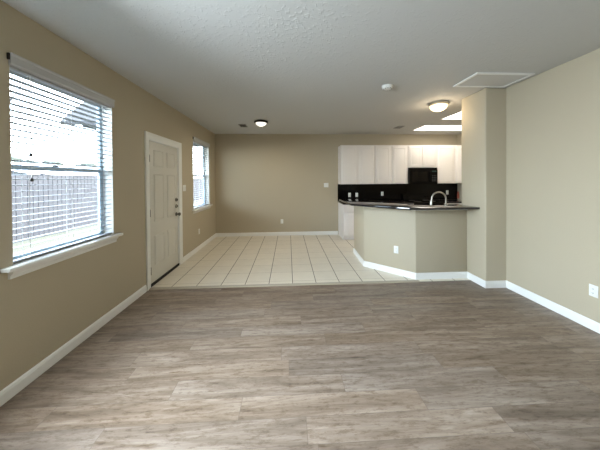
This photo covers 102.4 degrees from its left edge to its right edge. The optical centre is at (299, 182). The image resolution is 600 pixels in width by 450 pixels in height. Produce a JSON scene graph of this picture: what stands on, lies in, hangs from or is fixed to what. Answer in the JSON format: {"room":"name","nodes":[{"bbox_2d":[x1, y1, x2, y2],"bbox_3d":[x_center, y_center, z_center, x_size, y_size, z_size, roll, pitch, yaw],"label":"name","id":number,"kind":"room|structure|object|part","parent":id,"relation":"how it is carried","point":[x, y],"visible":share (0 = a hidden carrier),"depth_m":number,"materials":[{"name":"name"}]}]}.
{"room":"empty living room","nodes":[
{"label":"empty living room","id":0,"kind":"room"},
{"bbox_2d":[0,0,215,390],"bbox_3d":[-2.096,0.126,1.866,0.145,2.721,9.348,0,1,-3],"label":"wall","id":1,"kind":"structure","parent":0,"point":[43,309],"depth_m":2.28,"materials":[{"name":"paint"}]},
{"bbox_2d":[0,69,122,279],"bbox_3d":[-2.079,-0.097,2.165,0.201,1.523,1.120,0,1,-3],"label":"window","id":2,"kind":"structure","parent":1,"relation":"in","point":[27,266],"depth_m":2.41,"materials":[{"name":"white plastic"}]},
{"bbox_3d":[-2.146,-0.116,2.169,0.027,0.040,0.904,0,1,-3],"label":"meeting rail","id":3,"kind":"part","parent":2,"relation":"part of","materials":[{"name":"white plastic"}]},
{"bbox_3d":[-2.141,0.236,2.172,0.017,0.666,0.904,0,1,-3],"label":"sash","id":4,"kind":"part","parent":2,"relation":"part of","materials":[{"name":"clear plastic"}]},
{"bbox_2d":[6,52,114,263],"bbox_3d":[-2.060,-0.164,2.169,0.093,1.478,1.007,0,1,-3],"label":"window blind","id":5,"kind":"object","parent":2,"relation":"attached to","point":[18,64],"visible":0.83,"depth_m":2.03,"materials":[{"name":"grey plastic"}]},
{"bbox_3d":[-2.061,-0.119,1.809,0.056,1.360,0.003,0,1,-3],"label":"ladder cord","id":6,"kind":"part","parent":5,"relation":"part of","materials":[{"name":"white fabric"}]},
{"bbox_3d":[-2.026,-0.510,1.812,0.002,0.580,0.002,0,1,-3],"label":"lift cord","id":7,"kind":"part","parent":5,"relation":"part of","materials":[{"name":"white fabric"}]},
{"bbox_3d":[-2.025,-0.415,1.818,0.002,0.769,0.002,0,1,-3],"label":"lift cord","id":8,"kind":"part","parent":5,"relation":"part of","materials":[{"name":"white fabric"}]},
{"bbox_3d":[-2.073,0.567,2.179,0.049,0.018,0.964,0,1,-3],"label":"rail","id":9,"kind":"part","parent":5,"relation":"part of","materials":[{"name":"grey plastic"}]},
{"bbox_3d":[-2.078,-0.122,2.172,0.056,1.360,0.003,0,1,-3],"label":"ladder cord","id":10,"kind":"part","parent":5,"relation":"part of","materials":[{"name":"white fabric"}]},
{"bbox_3d":[-2.096,-0.126,2.535,0.056,1.360,0.003,0,1,-3],"label":"ladder cord","id":11,"kind":"part","parent":5,"relation":"part of","materials":[{"name":"white fabric"}]},
{"bbox_3d":[-2.054,0.591,2.173,0.162,0.027,1.120,0,1,-3],"label":"sill","id":12,"kind":"part","parent":2,"relation":"part of","materials":[{"name":"white paint"}]},
{"bbox_2d":[0,285,146,406],"bbox_3d":[-1.930,1.453,0.306,0.014,0.094,5.901,0,1,-3],"label":"baseboard","id":13,"kind":"structure","parent":1,"relation":"attached to","point":[16,386],"depth_m":2.03,"materials":[{"name":"white paint"}]},
{"bbox_2d":[60,102,199,146],"bbox_3d":[-3.001,-1.490,4.830,1.345,1.226,2.342,0,1,-3],"label":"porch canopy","id":14,"kind":"object","parent":1,"relation":"attached to","point":[80,106],"visible":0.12,"depth_m":3.76,"materials":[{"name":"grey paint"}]},
{"bbox_2d":[144,131,182,290],"bbox_3d":[-2.156,0.387,3.806,0.210,2.166,1.095,0,1,-3],"label":"door","id":15,"kind":"structure","parent":1,"relation":"in","point":[163,156],"depth_m":3.71,"materials":[{"name":"white paint"}]},
{"bbox_2d":[192,147,212,213],"bbox_3d":[-2.237,-0.127,5.400,0.201,1.523,1.124,0,1,-3],"label":"window","id":16,"kind":"structure","parent":1,"relation":"in","point":[205,176],"depth_m":5.89,"materials":[{"name":"white plastic"}]},
{"bbox_3d":[-2.299,0.206,5.407,0.017,0.666,0.909,0,1,-3],"label":"sash","id":17,"kind":"part","parent":16,"relation":"part of","materials":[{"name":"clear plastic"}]},
{"bbox_2d":[193,137,209,208],"bbox_3d":[-2.218,-0.194,5.404,0.093,1.478,1.011,0,1,-3],"label":"window blind","id":18,"kind":"object","parent":16,"relation":"attached to","point":[196,141],"visible":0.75,"depth_m":5.36,"materials":[{"name":"grey plastic"}]},
{"bbox_3d":[-2.212,0.561,5.408,0.162,0.027,1.124,0,1,-3],"label":"sill","id":19,"kind":"part","parent":16,"relation":"part of","materials":[{"name":"white paint"}]},
{"bbox_2d":[0,280,599,449],"bbox_3d":[0.510,1.481,0.457,4.902,0.001,5.965,0,1,-3],"label":"floor","id":20,"kind":"structure","parent":0,"point":[461,364],"depth_m":1.84,"materials":[{"name":"plastic"}]},
{"bbox_2d":[149,280,419,289],"bbox_3d":[-0.166,1.454,3.430,3.811,0.013,0.072,0,1,-3],"label":"trim","id":21,"kind":"structure","parent":20,"relation":"on","point":[395,281],"depth_m":3.42,"materials":[{"name":"beige wood"}]},
{"bbox_2d":[2,0,599,133],"bbox_3d":[1.274,-1.328,2.017,6.915,0.134,9.348,0,1,-3],"label":"ceiling","id":22,"kind":"structure","parent":0,"point":[295,66],"depth_m":2.29,"materials":[{"name":"grey paint"}]},
{"bbox_2d":[254,120,267,126],"bbox_3d":[-0.810,-1.199,5.018,0.290,0.152,0.290,0,1,-3],"label":"ceiling light","id":23,"kind":"object","parent":22,"relation":"attached to","point":[261,123],"visible":1,"depth_m":4.94,"materials":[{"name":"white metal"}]},
{"bbox_3d":[-0.810,-1.198,5.018,0.232,0.087,0.232,0,1,-3],"label":"lamp shade","id":24,"kind":"part","parent":23,"relation":"part of","materials":[{"name":"white glass"}]},
{"bbox_2d":[382,84,392,90],"bbox_3d":[1.155,-1.249,3.186,0.147,0.045,0.147,0,1,-3],"label":"smoke detector","id":25,"kind":"object","parent":22,"relation":"attached to","point":[386,87],"visible":1,"depth_m":3.15,"materials":[{"name":"white plastic"}]},
{"bbox_2d":[412,125,461,130],"bbox_3d":[3.539,-1.377,5.848,1.371,0.132,0.591,0,1,-3],"label":"panel light","id":26,"kind":"object","parent":22,"relation":"attached to","point":[426,127],"visible":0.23,"depth_m":5.96,"materials":[{"name":"white paint"}]},
{"bbox_2d":[429,100,448,111],"bbox_3d":[2.248,-1.220,3.915,0.285,0.133,0.285,0,1,-3],"label":"ceiling light","id":27,"kind":"object","parent":22,"relation":"attached to","point":[436,106],"visible":1,"depth_m":3.83,"materials":[{"name":"white glass"}]},
{"bbox_2d":[440,111,461,119],"bbox_3d":[3.599,-1.367,4.729,1.360,0.132,0.602,0,1,-3],"label":"panel light","id":28,"kind":"object","parent":22,"relation":"attached to","point":[457,116],"visible":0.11,"depth_m":4.91,"materials":[{"name":"white paint"}]},
{"bbox_2d":[446,112,461,118],"bbox_3d":[3.599,-1.325,4.729,1.334,0.008,0.575,0,1,-3],"label":"diffuser","id":29,"kind":"object","parent":28,"relation":"attached to","point":[458,115],"depth_m":4.84,"materials":[{"name":"white plastic"}]},
{"bbox_2d":[453,72,534,87],"bbox_3d":[2.391,-1.271,3.013,0.708,0.016,0.412,0,1,-3],"label":"attic hatch","id":30,"kind":"object","parent":22,"relation":"attached to","point":[479,79],"visible":1,"depth_m":2.98,"materials":[{"name":"white paint"}]},
{"bbox_3d":[2.391,-1.274,3.013,0.641,0.008,0.346,0,1,-3],"label":"panel","id":31,"kind":"part","parent":30,"relation":"part of","materials":[{"name":"grey paint"}]},
{"bbox_2d":[152,234,468,286],"bbox_3d":[1.139,1.448,5.028,6.648,0.033,3.082,0,1,-3],"label":"floor","id":32,"kind":"structure","parent":0,"point":[234,260],"depth_m":4.27,"materials":[{"name":"tile"}]},
{"bbox_2d":[338,202,353,239],"bbox_3d":[1.498,0.978,6.231,0.878,0.879,0.704,0,1,-3],"label":"base cabinet","id":33,"kind":"object","parent":32,"relation":"on","point":[345,212],"visible":0.37,"depth_m":5.90,"materials":[{"name":"white wood"}]},
{"bbox_3d":[1.305,0.644,5.904,0.396,0.173,0.020,0,1,-3],"label":"drawer","id":34,"kind":"part","parent":33,"relation":"part of","materials":[{"name":"white wood"}]},
{"bbox_3d":[1.308,1.032,5.904,0.396,0.558,0.026,0,1,-3],"label":"door","id":35,"kind":"part","parent":33,"relation":"part of","materials":[{"name":"white wood"}]},
{"bbox_2d":[338,200,414,204],"bbox_3d":[1.924,0.517,6.247,1.778,0.034,0.671,0,1,-3],"label":"countertop","id":36,"kind":"structure","parent":33,"relation":"on","point":[380,201],"depth_m":6.21,"materials":[{"name":"black stone"}]},
{"bbox_2d":[402,194,443,204],"bbox_3d":[3.200,0.863,6.283,0.758,1.082,0.724,0,1,-3],"label":"stove","id":37,"kind":"object","parent":32,"relation":"on","point":[418,199],"visible":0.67,"depth_m":6.56,"materials":[{"name":"black metal"}]},
{"bbox_2d":[404,200,441,202],"bbox_3d":[3.197,0.493,6.295,0.758,0.016,0.623,0,1,-3],"label":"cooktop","id":38,"kind":"object","parent":37,"relation":"in","point":[415,201],"depth_m":6.12,"materials":[{"name":"black glass"}]},
{"bbox_3d":[3.991,0.958,6.352,0.804,0.879,0.704,0,1,-3],"label":"base cabinet","id":39,"kind":"object","parent":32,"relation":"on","visible":0},
{"bbox_2d":[435,200,461,202],"bbox_3d":[3.986,0.501,6.348,0.812,0.034,0.671,0,1,-3],"label":"countertop","id":40,"kind":"structure","parent":39,"relation":"on","point":[448,201],"depth_m":6.13,"materials":[{"name":"black stone"}]},
{"bbox_3d":[3.193,0.986,4.112,2.616,0.879,0.636,0,1,-3],"label":"cabinet","id":41,"kind":"object","parent":32,"relation":"on","visible":0},
{"bbox_3d":[3.157,0.528,4.120,2.685,0.035,0.674,0,1,-3],"label":"countertop","id":42,"kind":"structure","parent":41,"relation":"on","visible":0},
{"bbox_2d":[430,191,446,204],"bbox_3d":[2.229,0.333,3.822,0.327,0.376,0.058,0,1,13],"label":"faucet","id":43,"kind":"object","parent":42,"relation":"on","point":[433,194],"visible":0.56,"depth_m":3.82,"materials":[{"name":"silver metal"}]},
{"bbox_2d":[215,134,456,233],"bbox_3d":[1.133,0.056,6.630,6.770,2.721,0.145,0,1,-3],"label":"wall","id":44,"kind":"structure","parent":0,"point":[262,180],"depth_m":6.48,"materials":[{"name":"paint"}]},
{"bbox_2d":[183,231,337,262],"bbox_3d":[-0.553,1.393,5.474,3.269,0.094,2.025,0,1,-3],"label":"baseboard","id":45,"kind":"structure","parent":44,"relation":"attached to","point":[211,238],"depth_m":6.45,"materials":[{"name":"white paint"}]},
{"bbox_2d":[338,145,374,183],"bbox_3d":[1.484,-0.456,6.370,0.881,1.006,0.398,0,1,-3],"label":"upper cabinet","id":46,"kind":"object","parent":44,"relation":"attached to","point":[356,163],"visible":1,"depth_m":6.20,"materials":[{"name":"white wood"}]},
{"bbox_3d":[1.274,-0.443,6.194,0.379,0.959,0.026,0,1,-3],"label":"door","id":47,"kind":"part","parent":46,"relation":"part of","materials":[{"name":"white wood"}]},
{"bbox_3d":[1.729,-0.446,6.217,0.376,0.959,0.026,0,1,-3],"label":"door","id":48,"kind":"part","parent":46,"relation":"part of","materials":[{"name":"white wood"}]},
{"bbox_2d":[375,145,407,183],"bbox_3d":[2.365,-0.463,6.412,0.878,1.006,0.398,0,1,-3],"label":"upper cabinet","id":49,"kind":"object","parent":44,"relation":"attached to","point":[391,161],"visible":0.98,"depth_m":6.24,"materials":[{"name":"white wood"}]},
{"bbox_3d":[2.148,-0.450,6.237,0.397,0.959,0.026,0,1,-3],"label":"door","id":50,"kind":"part","parent":49,"relation":"part of","materials":[{"name":"white wood"}]},
{"bbox_3d":[2.587,-0.453,6.258,0.382,0.959,0.026,0,1,-3],"label":"door","id":51,"kind":"part","parent":49,"relation":"part of","materials":[{"name":"white wood"}]},
{"bbox_2d":[338,183,456,200],"bbox_3d":[2.698,0.223,6.627,3.355,0.535,0.014,0,1,-3],"label":"backsplash","id":52,"kind":"structure","parent":44,"relation":"attached to","point":[368,192],"depth_m":6.61,"materials":[{"name":"black"}]},
{"bbox_2d":[408,145,435,167],"bbox_3d":[3.177,-0.677,6.450,0.748,0.591,0.398,0,1,-3],"label":"upper cabinet","id":53,"kind":"object","parent":44,"relation":"attached to","point":[419,156],"visible":0.93,"depth_m":6.28,"materials":[{"name":"white wood"}]},
{"bbox_3d":[3.003,-0.664,6.277,0.342,0.544,0.026,0,1,-3],"label":"door","id":54,"kind":"part","parent":53,"relation":"part of","materials":[{"name":"white wood"}]},
{"bbox_2d":[408,168,437,183],"bbox_3d":[3.183,-0.169,6.411,0.742,0.419,0.453,0,1,-3],"label":"microwave","id":55,"kind":"object","parent":53,"relation":"attached to","point":[415,175],"visible":0.97,"depth_m":6.22,"materials":[{"name":"black plastic"}]},
{"bbox_3d":[3.102,-0.148,6.227,0.554,0.356,0.021,0,1,-3],"label":"door","id":56,"kind":"part","parent":55,"relation":"part of","materials":[{"name":"black glass"}]},
{"bbox_3d":[3.472,-0.151,6.245,0.175,0.356,0.021,0,1,-3],"label":"control panel","id":57,"kind":"part","parent":55,"relation":"part of","materials":[{"name":"black plastic"}]},
{"bbox_3d":[3.368,-0.667,6.295,0.343,0.544,0.026,0,1,-3],"label":"door","id":58,"kind":"part","parent":53,"relation":"part of","materials":[{"name":"white wood"}]},
{"bbox_2d":[436,145,454,182],"bbox_3d":[3.808,-0.474,6.483,0.507,1.006,0.398,0,1,-3],"label":"upper cabinet","id":59,"kind":"object","parent":44,"relation":"attached to","point":[445,154],"visible":0.83,"depth_m":6.31,"materials":[{"name":"white wood"}]},
{"bbox_2d":[455,145,461,182],"bbox_3d":[4.218,-0.478,6.503,0.310,1.006,0.398,0,1,-3],"label":"upper cabinet","id":60,"kind":"object","parent":44,"relation":"attached to","point":[458,148],"visible":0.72,"depth_m":6.33,"materials":[{"name":"white wood"}]},
{"bbox_2d":[354,206,466,272],"bbox_3d":[1.635,0.908,4.096,1.915,1.057,0.670,0,1,43],"label":"wall","id":61,"kind":"structure","parent":0,"point":[427,241],"depth_m":3.62,"materials":[{"name":"paint"}]},
{"bbox_2d":[339,199,479,209],"bbox_3d":[1.524,0.364,4.026,2.331,0.030,1.028,0,1,44],"label":"bar","id":62,"kind":"object","parent":61,"relation":"on","point":[353,202],"visible":1,"depth_m":3.62,"materials":[{"name":"black stone"}]},
{"bbox_2d":[457,133,461,199],"bbox_3d":[4.527,0.046,5.052,0.145,2.721,3.338,0,1,-3],"label":"wall","id":63,"kind":"structure","parent":0,"point":[459,136],"depth_m":6.61,"materials":[{"name":"paint"}]},
{"bbox_2d":[462,88,505,280],"bbox_3d":[3.517,0.068,3.559,2.018,2.721,0.467,0,1,-3],"label":"column","id":64,"kind":"structure","parent":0,"point":[483,111],"depth_m":3.30,"materials":[{"name":"paint"}]},
{"bbox_2d":[506,48,599,322],"bbox_3d":[3.029,0.102,0.369,0.145,2.721,5.858,0,1,-3],"label":"wall","id":65,"kind":"structure","parent":0,"point":[553,115],"depth_m":2.67,"materials":[{"name":"paint"}]},
{"bbox_2d":[353,248,599,333],"bbox_3d":[2.654,1.408,1.439,1.417,0.094,7.610,-1,1,-17],"label":"baseboard","id":66,"kind":"structure","parent":65,"relation":"attached to","point":[593,325],"depth_m":3.28,"materials":[{"name":"white paint"}]},
{"bbox_2d":[589,284,597,297],"bbox_3d":[2.862,1.060,2.354,0.010,0.115,0.070,0,1,-3],"label":"wall outlet","id":67,"kind":"object","parent":65,"relation":"attached to","point":[593,290],"visible":1,"depth_m":2.35,"materials":[{"name":"white plastic"}]},
{"label":"outside","id":68,"kind":"structure","parent":0,"visible":0},
{"bbox_2d":[13,200,202,255],"bbox_3d":[-13.873,1.703,11.619,22.453,0.112,42.370,0,1,-3],"label":"ground","id":69,"kind":"structure","parent":68,"point":[16,244],"depth_m":7.04,"materials":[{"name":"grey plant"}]},
{"bbox_2d":[11,155,63,165],"bbox_3d":[-18.525,-0.073,16.441,3.539,3.426,3.824,0,1,-3],"label":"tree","id":70,"kind":"object","parent":69,"relation":"on","point":[12,156],"visible":0.04,"depth_m":15.99,"materials":[{"name":"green plant"}]},
{"bbox_2d":[10,79,65,121],"bbox_3d":[-6.457,-1.310,3.475,6.585,5.972,6.176,-1,1,-28],"label":"bare tree","id":71,"kind":"object","parent":69,"relation":"on","point":[24,79],"visible":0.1,"depth_m":5.20,"materials":[{"name":"grey plant"}]},
{"bbox_2d":[11,162,96,176],"bbox_3d":[-12.454,0.370,12.792,3.568,2.509,7.136,0,1,-3],"label":"garden shed","id":72,"kind":"object","parent":69,"relation":"on","point":[54,173],"visible":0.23,"depth_m":10.87,"materials":[{"name":"grey metal"}]},
{"bbox_2d":[74,162,96,167],"bbox_3d":[-17.790,-0.083,20.868,3.132,3.348,3.798,0,1,-3],"label":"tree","id":73,"kind":"object","parent":69,"relation":"on","point":[90,163],"visible":0.06,"depth_m":19.91,"materials":[{"name":"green plant"}]},
{"bbox_2d":[12,174,202,242],"bbox_3d":[-8.078,0.636,13.065,0.156,1.907,31.334,0,1,-3],"label":"fence","id":74,"kind":"object","parent":69,"relation":"on","point":[36,184],"visible":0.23,"depth_m":7.54,"materials":[{"name":"grey wood"}]}
]}

